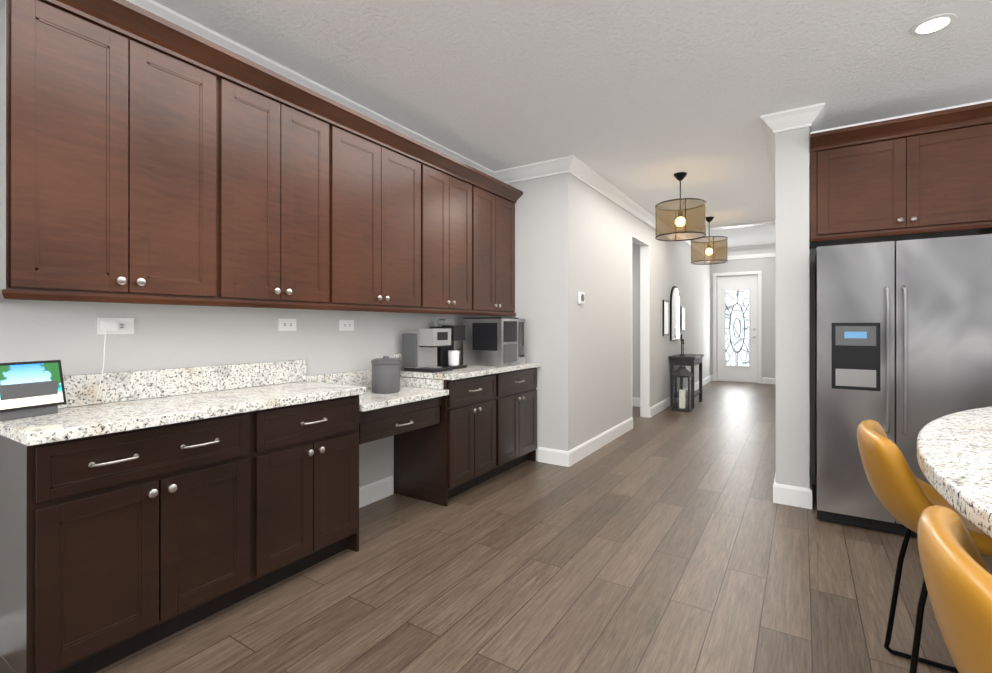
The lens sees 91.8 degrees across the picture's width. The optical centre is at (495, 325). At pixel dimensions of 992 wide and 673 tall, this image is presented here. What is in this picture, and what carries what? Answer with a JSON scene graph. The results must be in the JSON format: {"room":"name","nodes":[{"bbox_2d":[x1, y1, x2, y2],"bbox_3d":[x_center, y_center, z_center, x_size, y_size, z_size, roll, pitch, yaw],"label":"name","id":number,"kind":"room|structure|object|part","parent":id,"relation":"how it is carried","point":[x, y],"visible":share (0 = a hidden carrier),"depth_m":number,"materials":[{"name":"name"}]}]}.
{"room":"kitchen","nodes":[
{"label":"kitchen","id":0,"kind":"room"},
{"bbox_2d":[0,299,490,492],"bbox_3d":[-2.193,-0.114,1.467,0.120,2.730,8.040,0,0,32],"label":"wall","id":1,"kind":"structure","parent":0,"point":[161,337],"depth_m":2.47,"materials":[{"name":"grey paint"}]},
{"bbox_2d":[84,318,133,404],"bbox_3d":[-1.687,0.149,2.101,0.050,0.367,0.195,0,0,32],"label":"electrical outlet","id":2,"kind":"object","parent":1,"relation":"attached to","point":[125,325],"depth_m":2.11,"materials":[{"name":"white plastic"}]},
{"bbox_3d":[-1.702,0.156,2.067,0.040,0.353,0.120,0,0,32],"label":"electrical outlet with charger cord","id":3,"kind":"part","parent":2,"relation":"part of","materials":[{"name":"white plastic"}]},
{"bbox_2d":[0,0,239,303],"bbox_3d":[-1.583,-0.651,2.051,0.278,1.055,0.787,0,0,32],"label":"upper cabinet","id":4,"kind":"object","parent":1,"relation":"attached to","point":[147,157],"depth_m":1.89,"materials":[{"name":"brown wood"}]},
{"bbox_2d":[278,318,295,330],"bbox_3d":[-1.235,-0.006,2.848,0.010,0.072,0.118,0,0,32],"label":"electrical outlet","id":5,"kind":"object","parent":1,"relation":"attached to","point":[286,324],"visible":1,"depth_m":2.84,"materials":[{"name":"white plastic"}]},
{"bbox_2d":[240,80,343,307],"bbox_3d":[-1.242,-0.651,2.588,0.278,1.055,0.781,0,0,32],"label":"upper cabinet","id":6,"kind":"object","parent":1,"relation":"attached to","point":[292,155],"depth_m":2.56,"materials":[{"name":"brown wood"}]},
{"bbox_2d":[339,320,353,330],"bbox_3d":[-0.999,-0.002,3.220,0.010,0.072,0.118,0,0,32],"label":"electrical outlet","id":7,"kind":"object","parent":1,"relation":"attached to","point":[346,325],"visible":1,"depth_m":3.22,"materials":[{"name":"white plastic"}]},
{"bbox_2d":[344,124,431,311],"bbox_3d":[-0.860,-0.650,3.188,0.278,1.055,0.937,0,0,32],"label":"upper cabinet","id":8,"kind":"object","parent":1,"relation":"attached to","point":[388,189],"depth_m":3.15,"materials":[{"name":"brown wood"}]},
{"bbox_2d":[432,164,479,311],"bbox_3d":[-0.479,-0.650,3.787,0.278,1.055,0.780,0,0,32],"label":"upper cabinet","id":9,"kind":"object","parent":1,"relation":"attached to","point":[455,199],"depth_m":3.78,"materials":[{"name":"brown wood"}]},
{"bbox_2d":[468,184,515,315],"bbox_3d":[-0.140,-0.649,4.319,0.278,1.055,0.777,0,0,32],"label":"upper cabinet","id":10,"kind":"object","parent":1,"relation":"attached to","point":[497,210],"depth_m":4.29,"materials":[{"name":"brown wood"}]},
{"bbox_2d":[359,375,811,508],"bbox_3d":[0.459,1.186,4.436,4.107,0.135,15.900,0,0,32],"label":"baseboard","id":11,"kind":"structure","parent":1,"relation":"attached to","point":[795,496],"depth_m":4.31,"materials":[{"name":"white wood"}]},
{"bbox_2d":[491,173,573,460],"bbox_3d":[0.329,-0.111,4.556,0.820,2.730,0.120,0,0,32],"label":"wall","id":12,"kind":"structure","parent":0,"point":[544,257],"depth_m":4.39,"materials":[{"name":"grey paint"}]},
{"bbox_2d":[94,381,991,672],"bbox_3d":[2.740,1.283,3.874,9.600,0.060,17.400,0,0,32],"label":"floor","id":13,"kind":"structure","parent":0,"point":[668,539],"depth_m":2.33,"materials":[{"name":"brown wood"}]},
{"bbox_2d":[0,408,275,672],"bbox_3d":[-1.474,0.814,1.998,0.518,0.876,0.812,0,0,32],"label":"base cabinet","id":14,"kind":"object","parent":13,"relation":"on","point":[116,547],"depth_m":1.75,"materials":[{"name":"brown wood"}]},
{"bbox_2d":[276,395,363,582],"bbox_3d":[-1.150,0.815,2.508,0.518,0.876,0.700,0,0,32],"label":"base cabinet","id":15,"kind":"object","parent":13,"relation":"on","point":[317,443],"depth_m":2.43,"materials":[{"name":"brown wood"}]},
{"bbox_2d":[0,360,365,445],"bbox_3d":[-1.315,0.291,2.216,0.553,0.168,1.374,0,0,32],"label":"countertop","id":16,"kind":"structure","parent":15,"relation":"on","point":[130,400],"depth_m":2.13,"materials":[{"name":"stone"}]},
{"bbox_2d":[0,360,66,420],"bbox_3d":[-1.753,0.234,1.783,0.102,0.202,0.220,0,0,18],"label":"smart display","id":17,"kind":"object","parent":16,"relation":"on","point":[32,388],"visible":1,"depth_m":1.77,"materials":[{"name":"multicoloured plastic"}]},
{"bbox_2d":[392,372,503,505],"bbox_3d":[-0.357,0.816,3.754,0.518,0.876,0.707,0,0,32],"label":"base cabinet","id":18,"kind":"object","parent":13,"relation":"on","point":[446,446],"depth_m":3.47,"materials":[{"name":"brown wood"}]},
{"bbox_2d":[306,370,448,411],"bbox_3d":[-0.750,0.394,3.127,0.528,0.167,0.768,0,0,32],"label":"countertop","id":19,"kind":"structure","parent":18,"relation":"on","point":[370,400],"depth_m":3.10,"materials":[{"name":"stone"}]},
{"bbox_2d":[371,356,400,392],"bbox_3d":[-0.732,0.320,3.204,0.192,0.240,0.192,0,0,32],"label":"canister","id":20,"kind":"object","parent":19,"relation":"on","point":[385,374],"visible":1,"depth_m":3.12,"materials":[{"name":"grey plastic"}]},
{"bbox_2d":[400,377,442,388],"bbox_3d":[-0.559,0.409,3.442,0.443,0.062,0.030,0,0,32],"label":"side splash","id":21,"kind":"object","parent":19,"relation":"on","point":[422,383],"visible":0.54,"depth_m":3.40,"materials":[{"name":"stone"}]},
{"bbox_2d":[504,367,536,471],"bbox_3d":[-0.040,0.816,4.253,0.518,0.876,0.779,0,0,32],"label":"base cabinet","id":22,"kind":"object","parent":13,"relation":"on","point":[520,392],"depth_m":4.18,"materials":[{"name":"brown wood"}]},
{"bbox_2d":[394,349,540,379],"bbox_3d":[-0.174,0.292,4.009,0.553,0.168,1.334,0,0,32],"label":"countertop","id":23,"kind":"structure","parent":22,"relation":"on","point":[469,371],"depth_m":3.61,"materials":[{"name":"stone"}]},
{"bbox_2d":[403,329,452,372],"bbox_3d":[-0.513,0.179,3.604,0.290,0.315,0.240,0,0,32],"label":"coffee maker","id":24,"kind":"object","parent":23,"relation":"on","point":[420,346],"visible":0.98,"depth_m":3.54,"materials":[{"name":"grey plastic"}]},
{"bbox_2d":[430,319,466,368],"bbox_3d":[-0.383,0.142,3.847,0.250,0.391,0.170,0,0,32],"label":"coffee maker","id":25,"kind":"object","parent":23,"relation":"on","point":[448,356],"visible":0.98,"depth_m":3.79,"materials":[{"name":"black plastic"}]},
{"bbox_2d":[463,317,524,366],"bbox_3d":[-0.006,0.134,4.222,0.393,0.407,0.422,0,0,32],"label":"microwave","id":26,"kind":"object","parent":23,"relation":"on","point":[494,341],"visible":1,"depth_m":4.05,"materials":[{"name":"silver metal"}]},
{"bbox_2d":[671,359,693,411],"bbox_3d":[2.762,0.876,7.131,0.345,0.759,0.345,0,0,32],"label":"lantern","id":27,"kind":"object","parent":13,"relation":"on","point":[682,388],"visible":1,"depth_m":7.05,"materials":[{"name":"grey metal"}]},
{"bbox_2d":[669,354,703,407],"bbox_3d":[3.064,0.866,7.721,0.384,0.780,0.800,0,0,32],"label":"console table","id":28,"kind":"object","parent":13,"relation":"on","point":[692,360],"visible":0.73,"depth_m":7.49,"materials":[{"name":"grey wood"}]},
{"bbox_2d":[679,334,684,355],"bbox_3d":[2.901,0.305,7.517,0.068,0.340,0.068,0,0,17],"label":"candlestick","id":29,"kind":"object","parent":28,"relation":"on","point":[682,341],"depth_m":7.51,"materials":[{"name":"black metal"}]},
{"bbox_2d":[814,234,991,536],"bbox_3d":[2.618,0.374,3.120,0.905,1.757,0.867,0,0,32],"label":"refrigerator","id":30,"kind":"object","parent":13,"relation":"on","point":[903,343],"visible":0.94,"depth_m":2.85,"materials":[{"name":"grey metal"}]},
{"bbox_2d":[884,528,958,672],"bbox_3d":[1.548,0.961,1.562,0.406,0.580,0.427,0,0,32],"label":"stool leg","id":31,"kind":"object","parent":13,"relation":"on","point":[914,657],"visible":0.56,"depth_m":1.77,"materials":[{"name":"black metal"}]},
{"bbox_2d":[857,420,991,556],"bbox_3d":[1.511,0.526,1.587,0.511,0.342,0.504,0,0,32],"label":"seat","id":32,"kind":"object","parent":31,"relation":"on","point":[905,496],"visible":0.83,"depth_m":1.52,"materials":[{"name":"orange leather"}]},
{"bbox_2d":[917,406,991,538],"bbox_3d":[1.797,0.793,0.608,1.855,0.915,4.016,0,0,32],"label":"kitchen island","id":33,"kind":"object","parent":13,"relation":"on","point":[954,454],"visible":1,"depth_m":1.21,"materials":[{"name":"stone"}]},
{"bbox_3d":[0.996,0.960,0.676,0.406,0.580,0.427,0,0,32],"label":"stool leg","id":34,"kind":"object","parent":13,"relation":"on","visible":0},
{"bbox_2d":[917,506,991,672],"bbox_3d":[0.959,0.526,0.700,0.511,0.342,0.504,0,0,32],"label":"seat","id":35,"kind":"object","parent":34,"relation":"on","point":[957,574],"visible":1,"depth_m":0.74,"materials":[{"name":"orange leather"}]},
{"bbox_2d":[153,0,991,226],"bbox_3d":[1.264,-1.739,1.556,9.600,0.520,11.900,0,0,32],"label":"ceiling","id":36,"kind":"structure","parent":0,"point":[641,102],"depth_m":2.77,"materials":[{"name":"white paint"}]},
{"bbox_2d":[655,172,705,240],"bbox_3d":[1.794,-1.168,4.679,0.467,0.615,0.467,0,0,32],"label":"pendant light","id":37,"kind":"object","parent":36,"relation":"hanging from","point":[681,219],"visible":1,"depth_m":4.50,"materials":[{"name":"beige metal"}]},
{"bbox_2d":[691,217,727,264],"bbox_3d":[2.905,-1.166,6.556,0.467,0.615,0.467,0,0,32],"label":"pendant light","id":38,"kind":"object","parent":36,"relation":"hanging from","point":[708,250],"visible":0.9,"depth_m":6.38,"materials":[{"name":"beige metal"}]},
{"bbox_2d":[910,13,956,35],"bbox_3d":[2.143,-1.474,2.360,0.170,0.007,0.170,0,0,32],"label":"recessed light","id":39,"kind":"object","parent":36,"relation":"in","point":[933,24],"visible":1,"depth_m":2.35,"materials":[{"name":"white plastic"}]},
{"bbox_2d":[632,242,639,397],"bbox_3d":[1.553,-0.108,7.961,2.170,2.730,0.120,0,0,32],"label":"wall","id":40,"kind":"structure","parent":0,"point":[635,320],"depth_m":7.49,"materials":[{"name":"grey paint"}]},
{"bbox_2d":[574,177,710,447],"bbox_3d":[2.798,-0.244,7.785,0.120,3.000,7.980,0,0,32],"label":"wall","id":41,"kind":"structure","parent":0,"point":[602,317],"depth_m":5.40,"materials":[{"name":"grey paint"}]},
{"bbox_2d":[126,0,824,259],"bbox_3d":[3.177,-1.557,2.709,7.610,0.382,15.900,0,0,32],"label":"crown molding","id":42,"kind":"structure","parent":41,"relation":"attached to","point":[811,117],"depth_m":3.69,"materials":[{"name":"white wood"}]},
{"bbox_2d":[578,292,584,303],"bbox_3d":[0.805,-0.261,4.514,0.024,0.110,0.110,0,0,32],"label":"thermostat","id":43,"kind":"object","parent":41,"relation":"attached to","point":[581,297],"visible":1,"depth_m":4.49,"materials":[{"name":"white plastic"}]},
{"bbox_2d":[632,236,649,417],"bbox_3d":[1.829,0.076,6.256,0.124,2.360,0.800,0,0,32],"label":"door frame","id":44,"kind":"structure","parent":41,"relation":"attached to","point":[644,329],"depth_m":6.58,"materials":[{"name":"white wood"}]},
{"bbox_2d":[663,300,668,335],"bbox_3d":[2.578,-0.114,7.303,0.022,0.540,0.310,0,0,32],"label":"picture frame","id":45,"kind":"object","parent":41,"relation":"attached to","point":[665,317],"visible":1,"depth_m":7.25,"materials":[{"name":"black metal"}]},
{"bbox_2d":[670,286,679,340],"bbox_3d":[2.911,-0.204,7.820,0.028,0.880,0.600,0,0,32],"label":"arched mirror","id":46,"kind":"object","parent":41,"relation":"attached to","point":[674,316],"visible":1,"depth_m":7.73,"materials":[{"name":"black mirror"}]},
{"bbox_2d":[680,306,684,330],"bbox_3d":[3.241,-0.118,8.345,0.022,0.430,0.280,0,0,32],"label":"picture frame","id":47,"kind":"object","parent":41,"relation":"attached to","point":[682,318],"visible":1,"depth_m":8.27,"materials":[{"name":"black metal"}]},
{"bbox_2d":[711,264,715,374],"bbox_3d":[5.005,-0.241,11.039,0.110,3.000,0.120,0,0,32],"label":"wall","id":48,"kind":"structure","parent":0,"point":[713,268],"depth_m":11.00,"materials":[{"name":"grey paint"}]},
{"bbox_2d":[705,224,775,247],"bbox_3d":[5.934,-1.868,8.896,9.600,0.250,5.500,0,0,32],"label":"ceiling","id":49,"kind":"structure","parent":0,"point":[753,235],"depth_m":9.29,"materials":[{"name":"white paint"}]},
{"bbox_2d":[716,257,775,377],"bbox_3d":[5.680,-0.241,10.609,1.490,3.000,0.120,0,0,32],"label":"wall","id":50,"kind":"structure","parent":0,"point":[767,266],"depth_m":10.42,"materials":[{"name":"grey paint"}]},
{"bbox_2d":[717,275,757,382],"bbox_3d":[5.396,0.069,10.764,0.815,2.370,0.103,0,0,32],"label":"front door","id":51,"kind":"structure","parent":50,"relation":"in","point":[737,328],"depth_m":10.77,"materials":[{"name":"white painted wood"},{"name":"glass"},{"name":"metal"}]},
{"bbox_2d":[713,271,761,383],"bbox_3d":[5.402,0.031,10.774,0.975,2.455,0.140,0,0,32],"label":"door frame","id":52,"kind":"structure","parent":50,"relation":"attached to","point":[759,273],"depth_m":10.70,"materials":[{"name":"white"}]},
{"bbox_2d":[775,127,808,487],"bbox_3d":[3.140,-0.111,5.043,0.201,2.730,4.000,0,0,32],"label":"wall","id":53,"kind":"structure","parent":0,"point":[792,283],"depth_m":3.35,"materials":[{"name":"grey paint"}]},
{"bbox_2d":[809,153,816,484],"bbox_3d":[4.610,-0.113,2.519,4.989,2.730,0.120,0,0,32],"label":"wall","id":54,"kind":"structure","parent":0,"point":[812,252],"depth_m":3.79,"materials":[{"name":"grey paint"}]},
{"bbox_2d":[809,99,991,248],"bbox_3d":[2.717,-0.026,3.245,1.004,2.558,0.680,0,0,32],"label":"upper cabinet","id":55,"kind":"object","parent":54,"relation":"attached to","point":[922,175],"visible":0.98,"depth_m":3.04,"materials":[{"name":"brown wood"}]}
]}

